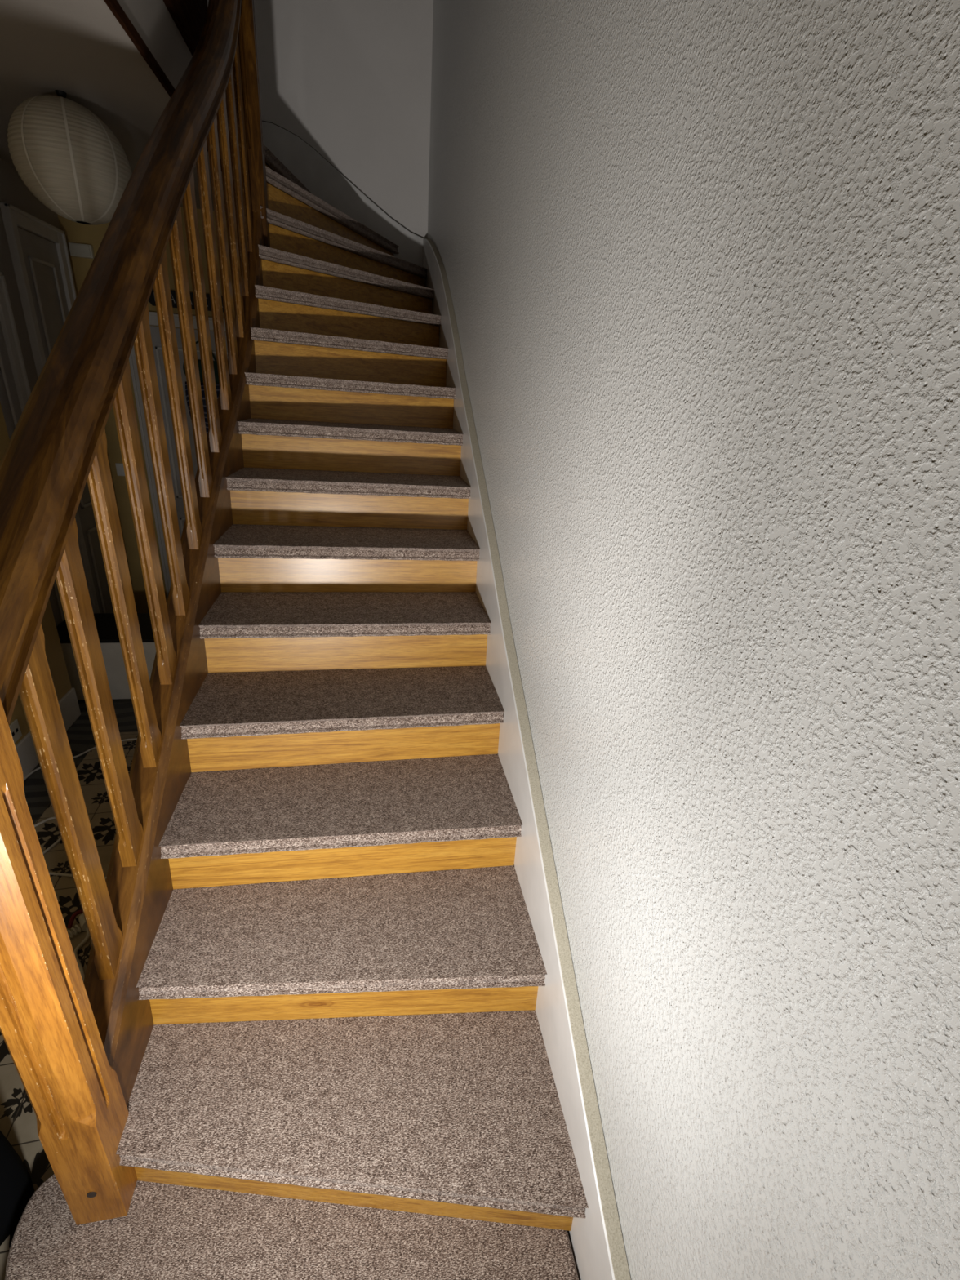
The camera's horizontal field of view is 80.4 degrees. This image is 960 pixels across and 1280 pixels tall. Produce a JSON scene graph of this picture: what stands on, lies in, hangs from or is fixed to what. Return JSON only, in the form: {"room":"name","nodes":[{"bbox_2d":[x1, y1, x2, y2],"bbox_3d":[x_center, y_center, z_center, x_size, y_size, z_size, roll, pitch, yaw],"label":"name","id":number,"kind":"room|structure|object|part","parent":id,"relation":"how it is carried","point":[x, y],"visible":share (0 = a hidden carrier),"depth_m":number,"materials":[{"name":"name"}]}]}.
{"room":"staircase","nodes":[
{"label":"staircase","id":0,"kind":"room"},
{"bbox_2d":[0,158,60,392],"bbox_3d":[-2.055,-1.448,0.692,0.150,5.400,6.950,-1,24,-11],"label":"wall","id":1,"kind":"structure","parent":0,"point":[13,191],"depth_m":2.98,"materials":[{"name":"white paint"}]},
{"bbox_2d":[0,271,65,626],"bbox_3d":[-2.397,-0.713,2.993,0.040,2.170,0.540,-1,24,-11],"label":"door","id":2,"kind":"structure","parent":1,"relation":"in","point":[15,389],"depth_m":2.89,"materials":[{"name":"white paint"}]},
{"bbox_3d":[-2.378,-1.056,2.841,0.012,1.040,0.230,-1,24,-11],"label":"panel moulding","id":3,"kind":"part","parent":2,"relation":"part of","materials":[{"name":"white paint"}]},
{"bbox_3d":[-2.397,-0.713,2.993,0.040,2.170,0.540,-1,24,-11],"label":"frame","id":4,"kind":"part","parent":2,"relation":"part of","materials":[{"name":"white paint"}]},
{"bbox_3d":[-2.444,-0.160,3.234,0.012,0.640,0.230,-1,24,-11],"label":"panel moulding","id":5,"kind":"part","parent":2,"relation":"part of","materials":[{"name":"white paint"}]},
{"bbox_2d":[0,202,114,613],"bbox_3d":[-2.521,-1.168,3.604,0.040,2.495,0.600,-1,24,-11],"label":"door","id":6,"kind":"structure","parent":1,"relation":"in","point":[42,268],"depth_m":3.25,"materials":[{"name":"white paint"}]},
{"bbox_3d":[-2.502,-1.509,3.454,0.012,1.360,0.280,-1,24,-11],"label":"panel moulding","id":7,"kind":"part","parent":6,"relation":"part of","materials":[{"name":"white paint"}]},
{"bbox_3d":[-2.579,-0.467,3.910,0.012,0.640,0.280,-1,24,-11],"label":"panel moulding","id":8,"kind":"part","parent":6,"relation":"part of","materials":[{"name":"white paint"}]},
{"bbox_2d":[0,402,71,746],"bbox_3d":[-1.797,0.188,0.374,0.200,2.700,4.960,-1,24,-11],"label":"wall","id":9,"kind":"structure","parent":0,"point":[53,650],"depth_m":2.88,"materials":[{"name":"paint"}]},
{"bbox_2d":[8,719,22,742],"bbox_3d":[-2.115,0.420,2.577,0.010,0.090,0.085,-1,24,-11],"label":"power outlet","id":10,"kind":"object","parent":9,"relation":"attached to","point":[15,731],"visible":0.62,"depth_m":2.58,"materials":[{"name":"beige plastic"}]},
{"bbox_2d":[15,688,80,778],"bbox_3d":[-2.028,0.775,2.156,0.015,0.170,2.160,-1,24,-11],"label":"baseboard","id":11,"kind":"structure","parent":9,"relation":"attached to","point":[68,704],"depth_m":2.73,"materials":[{"name":"white paint"}]},
{"bbox_2d":[0,0,225,212],"bbox_3d":[-1.411,-1.579,0.677,1.110,0.340,6.800,-1,24,-11],"label":"ceiling","id":12,"kind":"structure","parent":0,"point":[79,49],"depth_m":1.93,"materials":[{"name":"white paint"}]},
{"bbox_2d":[7,89,132,225],"bbox_3d":[-1.563,-1.843,2.179,0.392,0.400,0.392,-1,24,-11],"label":"paper lantern","id":13,"kind":"object","parent":12,"relation":"hanging from","point":[69,159],"visible":0.95,"depth_m":2.07,"materials":[{"name":"white paper"}]},
{"bbox_2d":[103,0,222,171],"bbox_3d":[-0.875,-1.437,0.849,0.014,0.036,6.800,-1,24,-11],"label":"beam","id":14,"kind":"structure","parent":12,"relation":"attached to","point":[114,6],"depth_m":1.75,"materials":[{"name":"brown wood"}]},
{"bbox_2d":[163,0,206,55],"bbox_3d":[-0.731,-1.563,0.050,0.057,0.375,5.420,-1,24,-11],"label":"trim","id":15,"kind":"structure","parent":12,"relation":"attached to","point":[188,16],"depth_m":2.22,"materials":[{"name":"brown wood"}]},
{"bbox_2d":[57,206,235,613],"bbox_3d":[-2.015,-1.428,4.028,1.200,2.700,0.100,-1,24,-11],"label":"wall","id":16,"kind":"structure","parent":0,"point":[75,233],"depth_m":3.85,"materials":[{"name":"paint"}]},
{"bbox_2d":[68,242,94,258],"bbox_3d":[-2.420,-2.364,3.447,0.124,0.070,0.038,-1,24,-11],"label":"junction box","id":17,"kind":"object","parent":16,"relation":"attached to","point":[77,250],"visible":0.94,"depth_m":3.43,"materials":[{"name":"beige plastic"}]},
{"bbox_2d":[115,462,124,475],"bbox_3d":[-2.501,-1.192,3.974,0.080,0.085,0.014,-1,24,-11],"label":"light switch","id":18,"kind":"object","parent":16,"relation":"attached to","point":[119,467],"visible":0.52,"depth_m":3.97,"materials":[{"name":"white paint"}]},
{"bbox_2d":[128,311,227,598],"bbox_3d":[-1.910,-1.134,4.104,0.880,2.115,0.040,-1,24,-11],"label":"door","id":19,"kind":"structure","parent":16,"relation":"in","point":[155,334],"depth_m":3.89,"materials":[{"name":"white paint"}]},
{"bbox_3d":[-1.950,-0.608,4.341,0.560,0.640,0.012,-1,24,-11],"label":"panel moulding","id":20,"kind":"part","parent":19,"relation":"part of","materials":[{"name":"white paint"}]},
{"bbox_3d":[-1.885,-1.477,3.961,0.560,0.980,0.012,-1,24,-11],"label":"panel moulding","id":21,"kind":"part","parent":19,"relation":"part of","materials":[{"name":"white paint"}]},
{"bbox_2d":[182,340,219,435],"bbox_3d":[-1.856,-1.675,3.825,0.260,0.615,0.072,-1,24,-11],"label":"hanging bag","id":22,"kind":"object","parent":19,"relation":"hanging from","point":[215,362],"visible":0.16,"depth_m":3.82,"materials":[{"name":"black fabric"}]},
{"bbox_2d":[148,288,223,312],"bbox_3d":[-1.865,-2.166,3.623,0.505,0.093,0.018,-1,24,-11],"label":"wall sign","id":23,"kind":"object","parent":16,"relation":"attached to","point":[152,299],"visible":0.22,"depth_m":3.61,"materials":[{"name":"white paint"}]},
{"bbox_2d":[0,666,513,1279],"bbox_3d":[-1.109,1.084,1.943,2.332,0.100,6.800,-1,24,-11],"label":"floor","id":24,"kind":"structure","parent":0,"point":[18,1118],"depth_m":2.26,"materials":[{"name":"tile"}]},
{"bbox_2d":[0,1130,35,1245],"bbox_3d":[-1.282,1.046,1.125,0.544,0.596,0.450,-1,24,-11],"label":"bag","id":25,"kind":"object","parent":24,"relation":"on","point":[16,1187],"visible":0.97,"depth_m":1.27,"materials":[{"name":"fabric"}]},
{"bbox_2d":[34,816,106,879],"bbox_3d":[-1.595,0.856,2.242,0.699,0.010,0.244,14,25,20],"label":"cable","id":26,"kind":"object","parent":24,"relation":"on","point":[53,817],"visible":0.23,"depth_m":2.27,"materials":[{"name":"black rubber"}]},
{"bbox_2d":[66,909,89,981],"bbox_3d":[-1.244,1.046,1.822,0.103,0.047,0.508,-16,31,-39],"label":"cable","id":27,"kind":"object","parent":24,"relation":"on","point":[82,920],"visible":0.54,"depth_m":1.94,"materials":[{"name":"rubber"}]},
{"bbox_3d":[-1.221,1.069,1.805,0.443,0.023,0.071,25,31,39],"label":"cord","id":28,"kind":"part","parent":27,"relation":"part of","materials":[{"name":"white plastic"}]},
{"bbox_2d":[23,737,137,781],"bbox_3d":[-1.785,0.581,2.838,0.808,0.009,0.313,-5,25,-21],"label":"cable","id":29,"kind":"object","parent":24,"relation":"on","point":[91,748],"visible":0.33,"depth_m":2.82,"materials":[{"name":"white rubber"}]},
{"bbox_2d":[56,613,155,700],"bbox_3d":[-1.948,0.093,3.449,1.030,0.392,0.407,-1,24,-11],"label":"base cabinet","id":30,"kind":"object","parent":24,"relation":"on","point":[105,623],"visible":0.04,"depth_m":3.24,"materials":[{"name":"white paint"}]},
{"bbox_3d":[-1.914,0.175,3.282,1.010,0.360,0.018,-1,24,-11],"label":"panel","id":31,"kind":"part","parent":30,"relation":"part of","materials":[{"name":"white paint"}]},
{"bbox_2d":[0,0,631,1279],"bbox_3d":[-0.575,-1.310,2.129,1.162,4.200,4.714,-1,24,-11],"label":"staircase","id":32,"kind":"structure","parent":24,"relation":"on","point":[459,1144],"depth_m":1.41,"materials":[{"name":"wood"}]},
{"bbox_3d":[-0.745,0.626,0.970,0.095,1.204,0.097,-1,24,-11],"label":"newel post","id":33,"kind":"part","parent":32,"relation":"part of","materials":[{"name":"brown wood"}]},
{"bbox_3d":[-0.868,-1.433,1.528,0.110,2.251,2.618,0,24,-10],"label":"handrail","id":34,"kind":"part","parent":32,"relation":"part of","materials":[{"name":"brown wood"}]},
{"bbox_3d":[-1.190,-3.107,2.323,0.065,1.155,0.069,-1,24,-11],"label":"newel post","id":35,"kind":"part","parent":32,"relation":"part of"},
{"bbox_3d":[-1.028,-2.546,2.500,0.089,1.900,0.085,-1,24,-11],"label":"newel post","id":36,"kind":"part","parent":32,"relation":"part of","materials":[{"name":"brown wood"}]},
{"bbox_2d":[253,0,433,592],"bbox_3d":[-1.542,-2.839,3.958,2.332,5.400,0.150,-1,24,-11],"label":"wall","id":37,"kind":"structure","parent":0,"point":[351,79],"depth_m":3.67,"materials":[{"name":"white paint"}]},
{"bbox_2d":[417,0,959,1279],"bbox_3d":[0.283,-1.473,1.147,0.150,5.400,6.950,-1,24,-11],"label":"wall","id":38,"kind":"structure","parent":0,"point":[700,259],"depth_m":0.68,"materials":[{"name":"white paint"}]}
]}

